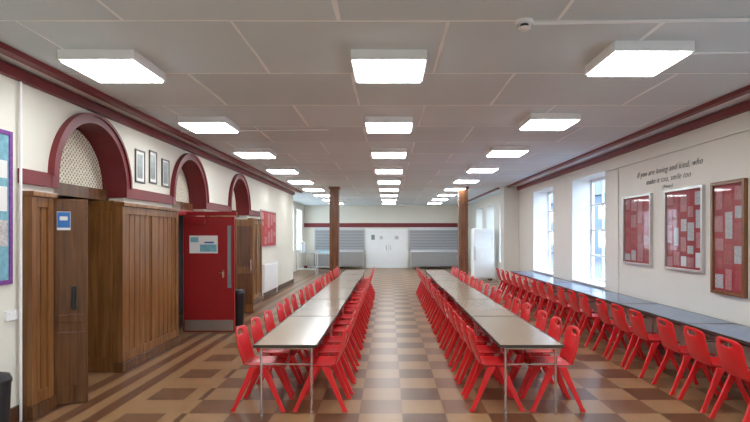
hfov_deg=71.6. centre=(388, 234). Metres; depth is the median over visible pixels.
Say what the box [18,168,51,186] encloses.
trim
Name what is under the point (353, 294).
dining chair
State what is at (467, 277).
dining chair
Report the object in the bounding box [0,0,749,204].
ceiling
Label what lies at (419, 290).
dining chair
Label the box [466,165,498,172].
ceiling light
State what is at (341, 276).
dining table
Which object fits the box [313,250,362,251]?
countertop
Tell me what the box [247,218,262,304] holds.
wood panelling
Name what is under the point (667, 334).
dining chair
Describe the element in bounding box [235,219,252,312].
door
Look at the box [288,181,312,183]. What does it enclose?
diffuser
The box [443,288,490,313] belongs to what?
dining table
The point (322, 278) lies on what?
dining chair
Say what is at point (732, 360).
dining chair
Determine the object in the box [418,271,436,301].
dining chair
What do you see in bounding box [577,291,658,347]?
dining table
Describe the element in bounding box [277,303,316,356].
dining chair
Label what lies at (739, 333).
dining table
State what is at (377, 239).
door
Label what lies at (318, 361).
dining chair
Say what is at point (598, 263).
ground
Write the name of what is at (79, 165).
screen
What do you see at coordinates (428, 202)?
ceiling light
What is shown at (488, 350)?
dining chair
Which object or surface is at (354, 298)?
dining chair
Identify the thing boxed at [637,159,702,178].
lettering
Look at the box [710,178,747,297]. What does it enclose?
notice board
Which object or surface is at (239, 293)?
waste bin
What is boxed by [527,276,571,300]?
dining table
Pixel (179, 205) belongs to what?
trim
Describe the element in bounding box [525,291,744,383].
baseboard
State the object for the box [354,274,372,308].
dining chair
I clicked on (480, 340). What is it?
dining chair
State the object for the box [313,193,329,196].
ceiling light
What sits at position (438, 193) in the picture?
ceiling light
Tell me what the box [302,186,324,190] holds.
ceiling light
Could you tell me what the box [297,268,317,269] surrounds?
shelf
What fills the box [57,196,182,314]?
wall
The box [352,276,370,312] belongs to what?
dining chair
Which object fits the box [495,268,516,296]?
dining chair
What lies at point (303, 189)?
diffuser
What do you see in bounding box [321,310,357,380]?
dining chair
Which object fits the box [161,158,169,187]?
picture frame
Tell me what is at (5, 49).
trim
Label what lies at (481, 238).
fridge
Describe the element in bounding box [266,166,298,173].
ceiling light
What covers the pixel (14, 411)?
baseboard
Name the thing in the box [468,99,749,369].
wall
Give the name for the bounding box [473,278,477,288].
dining chair
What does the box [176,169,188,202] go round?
screen
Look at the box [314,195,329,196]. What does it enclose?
diffuser
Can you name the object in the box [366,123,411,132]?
diffuser
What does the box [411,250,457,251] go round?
countertop
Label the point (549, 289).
dining chair
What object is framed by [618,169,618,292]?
cable conduit
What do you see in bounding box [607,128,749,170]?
cable conduit
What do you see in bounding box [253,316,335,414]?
dining table
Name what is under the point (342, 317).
dining chair
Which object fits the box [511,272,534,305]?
dining chair
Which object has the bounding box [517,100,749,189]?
trim
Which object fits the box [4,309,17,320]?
wall socket
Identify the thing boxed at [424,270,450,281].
dining table
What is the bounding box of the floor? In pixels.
[21,268,749,421]
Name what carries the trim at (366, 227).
attached to the wall at (312, 213)
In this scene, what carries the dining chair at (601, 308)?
on the floor
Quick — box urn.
[300,241,305,251]
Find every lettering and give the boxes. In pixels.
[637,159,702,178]
[646,173,690,184]
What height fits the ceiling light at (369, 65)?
0.100 m
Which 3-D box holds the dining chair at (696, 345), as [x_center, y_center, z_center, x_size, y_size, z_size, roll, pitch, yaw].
[3.343,1.346,5.327,0.553,0.808,0.439,0,0,0]
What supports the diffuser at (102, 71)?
attached to the ceiling light at (102, 65)
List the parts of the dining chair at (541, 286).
leg, backrest, leg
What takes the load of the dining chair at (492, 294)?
on the floor
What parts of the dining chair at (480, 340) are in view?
backrest, leg, leg, seat, leg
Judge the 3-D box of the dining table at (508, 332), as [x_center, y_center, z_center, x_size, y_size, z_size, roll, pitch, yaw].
[1.380,1.405,5.895,0.620,0.691,1.782,0,0,0]
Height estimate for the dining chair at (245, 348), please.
0.808 m
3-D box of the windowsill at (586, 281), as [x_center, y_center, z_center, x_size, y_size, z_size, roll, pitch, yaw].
[4.390,1.020,10.992,0.440,0.020,1.785,0,0,0]
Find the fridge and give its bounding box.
[471,228,492,280]
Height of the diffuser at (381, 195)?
0.022 m
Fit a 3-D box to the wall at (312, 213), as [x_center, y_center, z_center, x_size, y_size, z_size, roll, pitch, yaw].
[-0.150,0.085,27.750,8.700,3.330,0.300,0,0,0]
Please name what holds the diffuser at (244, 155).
attached to the ceiling light at (242, 152)
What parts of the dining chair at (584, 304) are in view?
leg, backrest, leg, seat, leg, leg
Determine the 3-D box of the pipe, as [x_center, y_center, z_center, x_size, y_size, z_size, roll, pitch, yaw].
[-3.460,0.155,4.885,0.025,3.190,0.026,0,0,0]
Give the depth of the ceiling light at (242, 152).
9.45 m
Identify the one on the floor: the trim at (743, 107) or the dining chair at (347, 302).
the dining chair at (347, 302)
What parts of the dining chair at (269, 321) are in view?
backrest, leg, leg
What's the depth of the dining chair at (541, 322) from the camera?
6.47 m
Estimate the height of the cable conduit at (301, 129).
0.018 m
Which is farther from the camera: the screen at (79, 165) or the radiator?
the radiator
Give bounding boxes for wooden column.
[329,186,339,280]
[458,186,468,284]
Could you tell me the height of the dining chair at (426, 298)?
0.808 m
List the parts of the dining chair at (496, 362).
leg, backrest, leg, seat, leg, leg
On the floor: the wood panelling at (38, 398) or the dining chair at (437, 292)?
the dining chair at (437, 292)
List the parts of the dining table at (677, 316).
leg, apron rail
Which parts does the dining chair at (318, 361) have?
leg, leg, seat, leg, leg, backrest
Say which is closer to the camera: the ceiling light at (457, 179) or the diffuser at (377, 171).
the diffuser at (377, 171)
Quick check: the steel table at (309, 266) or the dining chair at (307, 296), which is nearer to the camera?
the dining chair at (307, 296)
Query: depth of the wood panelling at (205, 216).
10.42 m
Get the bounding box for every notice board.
[0,129,12,284]
[260,209,275,247]
[622,193,652,265]
[664,185,704,272]
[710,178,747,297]
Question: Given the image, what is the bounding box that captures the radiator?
[262,261,277,295]
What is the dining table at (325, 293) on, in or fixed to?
on the floor
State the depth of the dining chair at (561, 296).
9.36 m
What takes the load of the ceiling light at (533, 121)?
attached to the ceiling
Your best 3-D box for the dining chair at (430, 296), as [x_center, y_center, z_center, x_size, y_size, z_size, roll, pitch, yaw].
[1.072,1.346,11.868,0.553,0.808,0.439,0,0,0]
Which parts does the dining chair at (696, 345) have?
leg, backrest, leg, leg, seat, leg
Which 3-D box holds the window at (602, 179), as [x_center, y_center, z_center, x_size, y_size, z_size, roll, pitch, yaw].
[4.650,-0.110,11.000,0.060,2.280,1.800,0,0,0]
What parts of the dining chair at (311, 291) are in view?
backrest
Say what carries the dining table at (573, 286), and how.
on the floor
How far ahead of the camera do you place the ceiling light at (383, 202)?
24.42 m
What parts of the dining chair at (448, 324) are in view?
backrest, leg, leg, seat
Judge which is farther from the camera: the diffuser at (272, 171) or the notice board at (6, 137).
the diffuser at (272, 171)
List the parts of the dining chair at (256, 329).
backrest, leg, seat, leg, leg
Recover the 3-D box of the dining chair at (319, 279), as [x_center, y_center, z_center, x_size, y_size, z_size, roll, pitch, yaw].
[-1.293,1.346,11.301,0.553,0.808,0.439,0,0,0]
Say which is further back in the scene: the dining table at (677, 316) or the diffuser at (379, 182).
the diffuser at (379, 182)
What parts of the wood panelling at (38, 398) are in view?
board panel, rail, panel frame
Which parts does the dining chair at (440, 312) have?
leg, backrest, leg, seat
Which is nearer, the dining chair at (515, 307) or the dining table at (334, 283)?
the dining chair at (515, 307)
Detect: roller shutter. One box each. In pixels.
[314,228,364,250]
[409,228,457,250]
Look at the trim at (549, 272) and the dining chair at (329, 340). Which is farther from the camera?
the trim at (549, 272)
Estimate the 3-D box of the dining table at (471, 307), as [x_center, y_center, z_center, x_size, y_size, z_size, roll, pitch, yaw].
[1.380,1.405,7.695,0.620,0.691,1.782,0,0,0]
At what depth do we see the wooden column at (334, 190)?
16.95 m
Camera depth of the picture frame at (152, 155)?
7.67 m
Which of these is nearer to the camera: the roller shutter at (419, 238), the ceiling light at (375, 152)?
the ceiling light at (375, 152)
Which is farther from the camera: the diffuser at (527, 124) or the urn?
the urn
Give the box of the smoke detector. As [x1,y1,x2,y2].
[515,17,533,31]
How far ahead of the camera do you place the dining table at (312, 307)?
7.59 m
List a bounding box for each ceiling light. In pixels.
[57,49,165,82]
[177,116,239,132]
[233,148,276,157]
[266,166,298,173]
[287,178,313,183]
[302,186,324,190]
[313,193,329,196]
[351,49,426,82]
[365,116,412,132]
[371,148,406,157]
[375,166,402,173]
[377,178,400,183]
[379,186,398,190]
[380,193,397,196]
[381,198,396,200]
[382,201,395,203]
[427,201,441,203]
[432,197,447,200]
[437,192,455,195]
[444,186,465,190]
[453,177,479,182]
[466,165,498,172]
[486,146,528,156]
[518,113,580,129]
[585,41,694,75]
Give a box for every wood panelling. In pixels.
[22,191,57,419]
[88,200,180,372]
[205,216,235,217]
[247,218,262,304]
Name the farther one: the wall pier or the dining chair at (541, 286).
the wall pier
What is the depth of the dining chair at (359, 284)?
13.83 m
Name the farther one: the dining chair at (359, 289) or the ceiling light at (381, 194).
the ceiling light at (381, 194)
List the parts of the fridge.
panel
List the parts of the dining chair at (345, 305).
seat, leg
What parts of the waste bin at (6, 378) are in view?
lid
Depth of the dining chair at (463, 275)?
13.17 m
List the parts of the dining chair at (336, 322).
seat, leg, leg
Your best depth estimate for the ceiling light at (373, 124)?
6.96 m
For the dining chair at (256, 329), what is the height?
0.808 m
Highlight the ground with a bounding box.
[551,254,604,279]
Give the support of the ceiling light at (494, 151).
attached to the ceiling
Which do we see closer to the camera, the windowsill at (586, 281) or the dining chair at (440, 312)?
the dining chair at (440, 312)
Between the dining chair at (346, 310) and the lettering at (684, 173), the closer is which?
the lettering at (684, 173)
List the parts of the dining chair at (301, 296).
backrest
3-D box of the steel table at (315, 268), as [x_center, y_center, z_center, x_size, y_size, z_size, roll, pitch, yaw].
[-3.550,1.250,22.600,0.900,1.000,0.700,0,0,0]
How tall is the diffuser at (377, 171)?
0.022 m
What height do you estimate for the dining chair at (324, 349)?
0.808 m
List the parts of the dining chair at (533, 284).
leg, backrest, leg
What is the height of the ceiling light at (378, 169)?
0.100 m
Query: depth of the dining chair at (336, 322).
7.84 m
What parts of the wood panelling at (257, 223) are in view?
board panel, panel frame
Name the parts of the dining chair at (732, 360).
leg, backrest, leg, leg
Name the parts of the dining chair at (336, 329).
seat, leg, leg, backrest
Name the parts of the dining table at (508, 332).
leg, leg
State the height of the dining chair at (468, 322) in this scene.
0.808 m
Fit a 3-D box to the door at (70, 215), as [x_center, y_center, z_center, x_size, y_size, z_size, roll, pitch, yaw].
[-3.291,0.685,5.358,0.323,2.110,0.092,0,0,-22]
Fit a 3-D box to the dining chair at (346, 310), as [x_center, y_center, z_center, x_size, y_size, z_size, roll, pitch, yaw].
[-0.668,1.346,8.970,0.553,0.808,0.439,0,0,-1]
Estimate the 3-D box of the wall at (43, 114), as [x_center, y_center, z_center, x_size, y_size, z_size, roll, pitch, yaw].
[-3.700,0.085,8.500,0.400,3.330,21.000,0,0,0]
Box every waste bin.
[0,372,12,421]
[235,289,244,325]
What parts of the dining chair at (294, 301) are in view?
backrest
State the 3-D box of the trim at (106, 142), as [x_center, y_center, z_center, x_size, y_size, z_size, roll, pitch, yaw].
[-3.620,-0.958,6.145,0.380,0.935,1.630,0,0,0]
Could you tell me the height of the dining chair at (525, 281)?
0.808 m
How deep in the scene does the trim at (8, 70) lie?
6.33 m
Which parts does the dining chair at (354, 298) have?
leg, leg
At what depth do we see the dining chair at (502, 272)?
14.21 m
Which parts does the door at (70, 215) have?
raised panel, handle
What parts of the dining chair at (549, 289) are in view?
backrest, leg, leg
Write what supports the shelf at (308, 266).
attached to the steel table at (309, 266)
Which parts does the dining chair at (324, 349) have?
leg, seat, leg, leg, backrest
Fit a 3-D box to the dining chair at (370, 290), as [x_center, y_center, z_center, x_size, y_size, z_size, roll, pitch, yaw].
[-0.667,1.346,14.361,0.553,0.808,0.439,0,0,-1]
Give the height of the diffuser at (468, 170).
0.022 m
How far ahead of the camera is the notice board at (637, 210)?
8.71 m
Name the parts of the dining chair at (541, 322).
leg, leg, backrest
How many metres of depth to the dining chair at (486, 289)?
10.12 m
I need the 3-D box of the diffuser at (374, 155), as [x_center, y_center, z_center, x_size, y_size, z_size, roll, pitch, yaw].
[0.000,-1.491,9.750,0.606,0.022,0.606,0,0,0]
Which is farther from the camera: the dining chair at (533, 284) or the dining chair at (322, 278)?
the dining chair at (322, 278)
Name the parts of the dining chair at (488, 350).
leg, backrest, leg, seat, leg, leg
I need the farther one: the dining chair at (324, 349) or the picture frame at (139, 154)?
the picture frame at (139, 154)
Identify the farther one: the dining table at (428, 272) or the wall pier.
the wall pier
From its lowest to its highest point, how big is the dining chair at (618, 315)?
0.808 m
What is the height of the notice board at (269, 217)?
1.050 m
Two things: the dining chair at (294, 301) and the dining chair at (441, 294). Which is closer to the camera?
the dining chair at (294, 301)
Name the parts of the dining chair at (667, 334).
leg, backrest, leg, leg, seat, leg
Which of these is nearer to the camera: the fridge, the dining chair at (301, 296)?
the dining chair at (301, 296)
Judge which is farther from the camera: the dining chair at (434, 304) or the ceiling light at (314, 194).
the ceiling light at (314, 194)
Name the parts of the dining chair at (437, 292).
backrest, leg, leg, seat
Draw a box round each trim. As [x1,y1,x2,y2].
[0,41,301,192]
[0,60,294,194]
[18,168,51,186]
[48,113,132,197]
[54,183,108,199]
[128,188,172,203]
[170,153,208,208]
[172,201,192,210]
[179,210,236,216]
[207,202,229,211]
[228,174,250,214]
[250,210,259,216]
[304,223,457,226]
[366,227,366,267]
[407,227,407,267]
[457,188,499,205]
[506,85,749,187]
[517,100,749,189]
[533,192,547,269]
[533,270,552,274]
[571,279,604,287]
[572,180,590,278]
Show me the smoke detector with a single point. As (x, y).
(524, 24)
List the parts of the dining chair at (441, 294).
leg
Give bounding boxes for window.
[548,191,552,270]
[591,177,604,281]
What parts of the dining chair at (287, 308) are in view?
backrest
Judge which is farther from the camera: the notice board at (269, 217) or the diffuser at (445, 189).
the diffuser at (445, 189)
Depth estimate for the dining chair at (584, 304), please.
8.26 m
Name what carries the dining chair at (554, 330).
on the floor
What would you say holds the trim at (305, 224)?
attached to the wall at (312, 213)
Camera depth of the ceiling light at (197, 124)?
7.00 m
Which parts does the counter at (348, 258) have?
door, door, door, door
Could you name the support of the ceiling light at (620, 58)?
attached to the ceiling
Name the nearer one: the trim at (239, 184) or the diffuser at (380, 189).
the trim at (239, 184)
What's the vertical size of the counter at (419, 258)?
0.980 m
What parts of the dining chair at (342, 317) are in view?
seat, leg, leg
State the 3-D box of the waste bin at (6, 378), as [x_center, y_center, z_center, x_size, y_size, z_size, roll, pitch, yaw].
[-3.345,1.460,4.400,0.260,0.580,0.260,0,0,0]
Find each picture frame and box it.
[135,148,144,183]
[149,150,156,183]
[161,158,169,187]
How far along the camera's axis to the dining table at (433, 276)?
12.97 m
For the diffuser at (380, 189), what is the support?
attached to the ceiling light at (381, 188)
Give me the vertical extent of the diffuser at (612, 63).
0.022 m
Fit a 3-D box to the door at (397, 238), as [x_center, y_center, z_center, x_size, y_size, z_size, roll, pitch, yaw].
[0.455,0.705,27.540,0.970,2.070,0.080,0,0,0]
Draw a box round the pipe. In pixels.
[19,81,21,421]
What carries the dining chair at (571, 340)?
on the floor
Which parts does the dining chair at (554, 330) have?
leg, leg, seat, leg, leg, backrest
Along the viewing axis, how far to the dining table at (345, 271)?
14.70 m
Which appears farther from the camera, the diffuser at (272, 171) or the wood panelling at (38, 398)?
the diffuser at (272, 171)
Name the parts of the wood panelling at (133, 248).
board panel, rail, panel frame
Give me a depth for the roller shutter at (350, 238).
27.56 m
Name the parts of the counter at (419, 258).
door, door, door, door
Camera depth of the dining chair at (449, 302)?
10.13 m
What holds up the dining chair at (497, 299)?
on the floor
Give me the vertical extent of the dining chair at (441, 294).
0.808 m
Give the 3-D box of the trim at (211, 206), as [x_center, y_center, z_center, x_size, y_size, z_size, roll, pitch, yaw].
[-3.478,-0.560,10.620,0.045,0.140,1.370,0,0,0]
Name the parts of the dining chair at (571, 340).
leg, leg, seat, leg, backrest, leg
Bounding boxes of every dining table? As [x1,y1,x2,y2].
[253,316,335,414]
[289,299,346,357]
[310,288,353,314]
[324,280,358,312]
[334,274,363,290]
[341,270,365,282]
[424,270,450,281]
[429,274,459,288]
[434,280,471,319]
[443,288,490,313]
[454,299,516,367]
[471,316,564,414]
[510,271,547,301]
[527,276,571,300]
[548,282,607,320]
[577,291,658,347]
[620,304,736,378]
[686,324,749,375]
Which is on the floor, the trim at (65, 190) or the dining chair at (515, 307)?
the dining chair at (515, 307)
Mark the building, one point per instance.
(598, 185)
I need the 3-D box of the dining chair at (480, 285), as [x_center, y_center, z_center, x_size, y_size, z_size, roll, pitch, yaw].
[1.676,1.346,10.760,0.553,0.808,0.439,0,0,-2]
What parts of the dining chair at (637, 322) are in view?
leg, backrest, leg, seat, leg, leg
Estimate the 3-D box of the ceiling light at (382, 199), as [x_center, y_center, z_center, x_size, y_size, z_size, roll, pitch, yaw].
[0.000,-1.530,22.250,0.650,0.100,0.650,0,0,0]
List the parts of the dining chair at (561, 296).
leg, backrest, leg, leg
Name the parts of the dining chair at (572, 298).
leg, backrest, leg, seat, leg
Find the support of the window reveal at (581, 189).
attached to the wall at (726, 158)
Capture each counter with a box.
[313,250,362,267]
[411,250,457,268]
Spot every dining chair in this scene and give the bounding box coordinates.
[230,325,293,411]
[249,317,302,394]
[263,310,309,380]
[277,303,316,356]
[283,298,317,355]
[291,294,321,344]
[292,325,351,411]
[298,289,329,335]
[304,286,309,300]
[306,317,355,394]
[308,283,333,325]
[314,280,339,319]
[317,278,341,313]
[321,276,324,287]
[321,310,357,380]
[328,303,361,365]
[333,298,362,355]
[336,294,363,347]
[340,289,365,338]
[344,286,367,332]
[346,284,368,323]
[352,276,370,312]
[352,278,370,315]
[352,280,369,320]
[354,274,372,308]
[355,272,373,305]
[358,269,373,298]
[358,271,373,302]
[416,267,432,294]
[417,268,433,296]
[418,269,435,298]
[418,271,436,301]
[420,272,439,304]
[421,274,442,308]
[424,277,445,312]
[425,278,449,316]
[426,280,452,320]
[429,284,456,326]
[431,286,460,332]
[434,290,465,338]
[437,294,470,347]
[442,298,478,355]
[445,272,465,300]
[445,303,485,365]
[449,274,469,300]
[451,310,497,380]
[457,317,507,394]
[459,280,482,313]
[462,283,488,319]
[463,325,524,411]
[468,286,495,325]
[469,276,473,286]
[472,289,501,325]
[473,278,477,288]
[479,294,511,343]
[484,298,519,344]
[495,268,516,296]
[495,303,530,355]
[501,269,521,299]
[504,271,527,301]
[507,310,547,378]
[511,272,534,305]
[511,317,564,394]
[517,274,538,308]
[519,325,585,411]
[520,276,546,309]
[530,278,557,316]
[535,281,565,320]
[546,283,577,326]
[556,286,589,332]
[564,290,604,339]
[579,293,619,346]
[592,298,640,356]
[607,303,659,366]
[624,309,683,377]
[651,317,719,395]
[677,326,749,412]
[708,336,749,421]
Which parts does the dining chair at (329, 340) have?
seat, leg, leg, backrest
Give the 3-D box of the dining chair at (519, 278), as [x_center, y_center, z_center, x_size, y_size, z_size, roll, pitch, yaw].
[3.351,1.346,12.528,0.553,0.808,0.439,0,0,0]
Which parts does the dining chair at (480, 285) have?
backrest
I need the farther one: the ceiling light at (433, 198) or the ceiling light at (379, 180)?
the ceiling light at (433, 198)
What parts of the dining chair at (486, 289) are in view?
backrest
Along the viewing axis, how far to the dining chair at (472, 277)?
11.95 m
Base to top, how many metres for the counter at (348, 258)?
0.980 m
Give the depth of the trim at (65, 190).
6.26 m
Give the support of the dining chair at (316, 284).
on the floor
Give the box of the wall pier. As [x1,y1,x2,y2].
[501,186,518,288]
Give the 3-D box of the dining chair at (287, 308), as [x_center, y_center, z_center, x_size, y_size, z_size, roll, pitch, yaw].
[-1.297,1.346,7.705,0.553,0.808,0.439,0,0,0]
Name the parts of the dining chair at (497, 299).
backrest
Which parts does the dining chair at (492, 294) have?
backrest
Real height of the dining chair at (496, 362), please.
0.808 m
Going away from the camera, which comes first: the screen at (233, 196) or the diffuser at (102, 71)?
the diffuser at (102, 71)
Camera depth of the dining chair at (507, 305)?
8.32 m
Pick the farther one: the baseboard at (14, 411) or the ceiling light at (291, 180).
the ceiling light at (291, 180)
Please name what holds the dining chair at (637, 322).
on the floor
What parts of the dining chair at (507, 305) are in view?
backrest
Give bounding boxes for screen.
[60,129,101,188]
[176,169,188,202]
[232,190,235,210]
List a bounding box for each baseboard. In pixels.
[10,405,18,421]
[263,279,293,297]
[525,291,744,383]
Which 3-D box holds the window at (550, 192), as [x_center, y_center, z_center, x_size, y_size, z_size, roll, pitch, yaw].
[4.650,-0.110,14.200,0.060,2.280,1.800,0,0,0]
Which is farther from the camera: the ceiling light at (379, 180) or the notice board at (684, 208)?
the ceiling light at (379, 180)
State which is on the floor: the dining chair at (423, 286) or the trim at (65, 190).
the dining chair at (423, 286)
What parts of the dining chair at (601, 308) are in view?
leg, backrest, leg, seat, leg, leg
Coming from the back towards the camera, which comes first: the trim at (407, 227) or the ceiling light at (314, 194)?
the trim at (407, 227)
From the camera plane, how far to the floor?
6.09 m
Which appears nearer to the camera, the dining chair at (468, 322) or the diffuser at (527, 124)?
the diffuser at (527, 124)
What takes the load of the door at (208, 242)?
in the wall at (43, 114)
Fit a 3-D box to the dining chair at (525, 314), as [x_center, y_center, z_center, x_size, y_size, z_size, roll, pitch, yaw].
[1.674,1.346,7.151,0.553,0.808,0.439,0,0,-1]
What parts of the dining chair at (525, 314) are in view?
backrest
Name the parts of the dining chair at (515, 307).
backrest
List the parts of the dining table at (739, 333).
apron rail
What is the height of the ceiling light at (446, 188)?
0.100 m
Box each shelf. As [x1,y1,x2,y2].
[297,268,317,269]
[308,266,329,267]
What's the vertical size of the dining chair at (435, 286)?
0.808 m
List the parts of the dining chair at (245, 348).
leg, backrest, leg, seat, leg, leg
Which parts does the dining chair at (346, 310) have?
seat, leg, leg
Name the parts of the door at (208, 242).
kick plate, vision panel, vision frame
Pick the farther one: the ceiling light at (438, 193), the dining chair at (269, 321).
the ceiling light at (438, 193)
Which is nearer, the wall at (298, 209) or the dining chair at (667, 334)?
the dining chair at (667, 334)
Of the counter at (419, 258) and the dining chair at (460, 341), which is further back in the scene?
the counter at (419, 258)
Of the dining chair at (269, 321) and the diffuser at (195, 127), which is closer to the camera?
the dining chair at (269, 321)
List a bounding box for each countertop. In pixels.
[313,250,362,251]
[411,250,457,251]
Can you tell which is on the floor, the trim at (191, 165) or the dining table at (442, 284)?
the dining table at (442, 284)
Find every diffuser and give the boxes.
[61,60,162,82]
[179,123,237,132]
[235,153,274,157]
[267,170,297,173]
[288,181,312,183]
[303,189,323,190]
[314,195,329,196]
[354,60,423,82]
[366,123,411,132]
[372,153,405,157]
[376,170,401,173]
[378,181,399,183]
[380,189,397,190]
[381,195,396,196]
[445,189,464,190]
[454,180,478,182]
[467,169,497,172]
[487,151,527,156]
[520,120,578,129]
[588,52,690,75]
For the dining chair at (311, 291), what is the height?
0.808 m
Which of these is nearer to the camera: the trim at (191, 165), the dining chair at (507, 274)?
the trim at (191, 165)
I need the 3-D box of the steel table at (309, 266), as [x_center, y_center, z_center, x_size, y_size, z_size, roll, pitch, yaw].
[-3.200,1.300,24.300,1.200,0.900,0.700,0,0,0]
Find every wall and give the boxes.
[0,61,292,407]
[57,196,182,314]
[293,201,303,271]
[304,205,457,267]
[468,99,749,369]
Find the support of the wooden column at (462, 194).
on the floor
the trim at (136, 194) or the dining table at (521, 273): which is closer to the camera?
the trim at (136, 194)
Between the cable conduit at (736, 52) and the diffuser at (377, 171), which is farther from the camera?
the diffuser at (377, 171)
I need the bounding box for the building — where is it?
[551,180,604,259]
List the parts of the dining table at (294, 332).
leg, leg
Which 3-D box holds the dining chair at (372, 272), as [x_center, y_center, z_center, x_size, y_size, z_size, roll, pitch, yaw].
[-0.664,1.346,13.102,0.553,0.808,0.439,0,0,-2]
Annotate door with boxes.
[54,199,87,404]
[183,217,234,331]
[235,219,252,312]
[367,229,387,267]
[388,229,406,267]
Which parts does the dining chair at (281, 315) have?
backrest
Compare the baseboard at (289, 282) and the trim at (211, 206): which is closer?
the trim at (211, 206)
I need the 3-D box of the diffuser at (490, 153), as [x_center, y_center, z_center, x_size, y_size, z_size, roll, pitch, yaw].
[2.160,-1.491,9.550,0.606,0.022,0.606,0,0,0]
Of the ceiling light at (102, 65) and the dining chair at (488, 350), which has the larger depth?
the dining chair at (488, 350)
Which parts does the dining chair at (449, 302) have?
leg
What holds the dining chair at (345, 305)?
on the floor
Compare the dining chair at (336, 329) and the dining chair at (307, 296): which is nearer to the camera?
the dining chair at (336, 329)
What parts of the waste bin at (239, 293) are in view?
lid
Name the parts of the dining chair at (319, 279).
backrest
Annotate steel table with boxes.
[296,252,318,275]
[307,253,329,272]
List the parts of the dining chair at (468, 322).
backrest, leg, leg, seat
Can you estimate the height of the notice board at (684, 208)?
1.180 m
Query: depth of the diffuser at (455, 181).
14.39 m
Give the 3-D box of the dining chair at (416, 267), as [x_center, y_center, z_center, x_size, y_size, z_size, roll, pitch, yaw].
[1.068,1.346,15.455,0.553,0.808,0.439,0,0,1]
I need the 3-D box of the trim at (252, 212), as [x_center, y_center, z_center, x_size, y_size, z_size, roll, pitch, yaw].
[-3.478,-0.560,13.443,0.045,0.140,1.015,0,0,0]
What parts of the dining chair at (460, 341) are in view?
leg, backrest, leg, seat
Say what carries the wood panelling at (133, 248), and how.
attached to the wall at (43, 114)
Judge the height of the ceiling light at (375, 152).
0.100 m
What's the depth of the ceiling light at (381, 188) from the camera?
16.93 m
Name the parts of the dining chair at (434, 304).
leg, backrest, leg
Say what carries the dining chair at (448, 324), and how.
on the floor
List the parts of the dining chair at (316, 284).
backrest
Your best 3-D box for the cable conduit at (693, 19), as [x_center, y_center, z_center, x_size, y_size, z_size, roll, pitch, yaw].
[2.425,-1.564,3.780,2.713,0.026,0.025,0,0,3]
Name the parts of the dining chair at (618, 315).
leg, backrest, leg, leg, seat, leg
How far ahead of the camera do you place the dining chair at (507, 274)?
13.68 m
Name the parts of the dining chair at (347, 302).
seat, leg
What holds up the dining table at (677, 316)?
on the floor
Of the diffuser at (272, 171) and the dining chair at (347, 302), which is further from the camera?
the diffuser at (272, 171)
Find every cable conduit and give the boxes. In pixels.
[181,129,328,131]
[534,17,749,24]
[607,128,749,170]
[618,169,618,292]
[689,51,749,54]
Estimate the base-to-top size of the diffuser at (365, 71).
0.022 m
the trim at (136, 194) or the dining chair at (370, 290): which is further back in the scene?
the dining chair at (370, 290)
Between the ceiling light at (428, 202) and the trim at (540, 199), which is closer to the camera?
the trim at (540, 199)

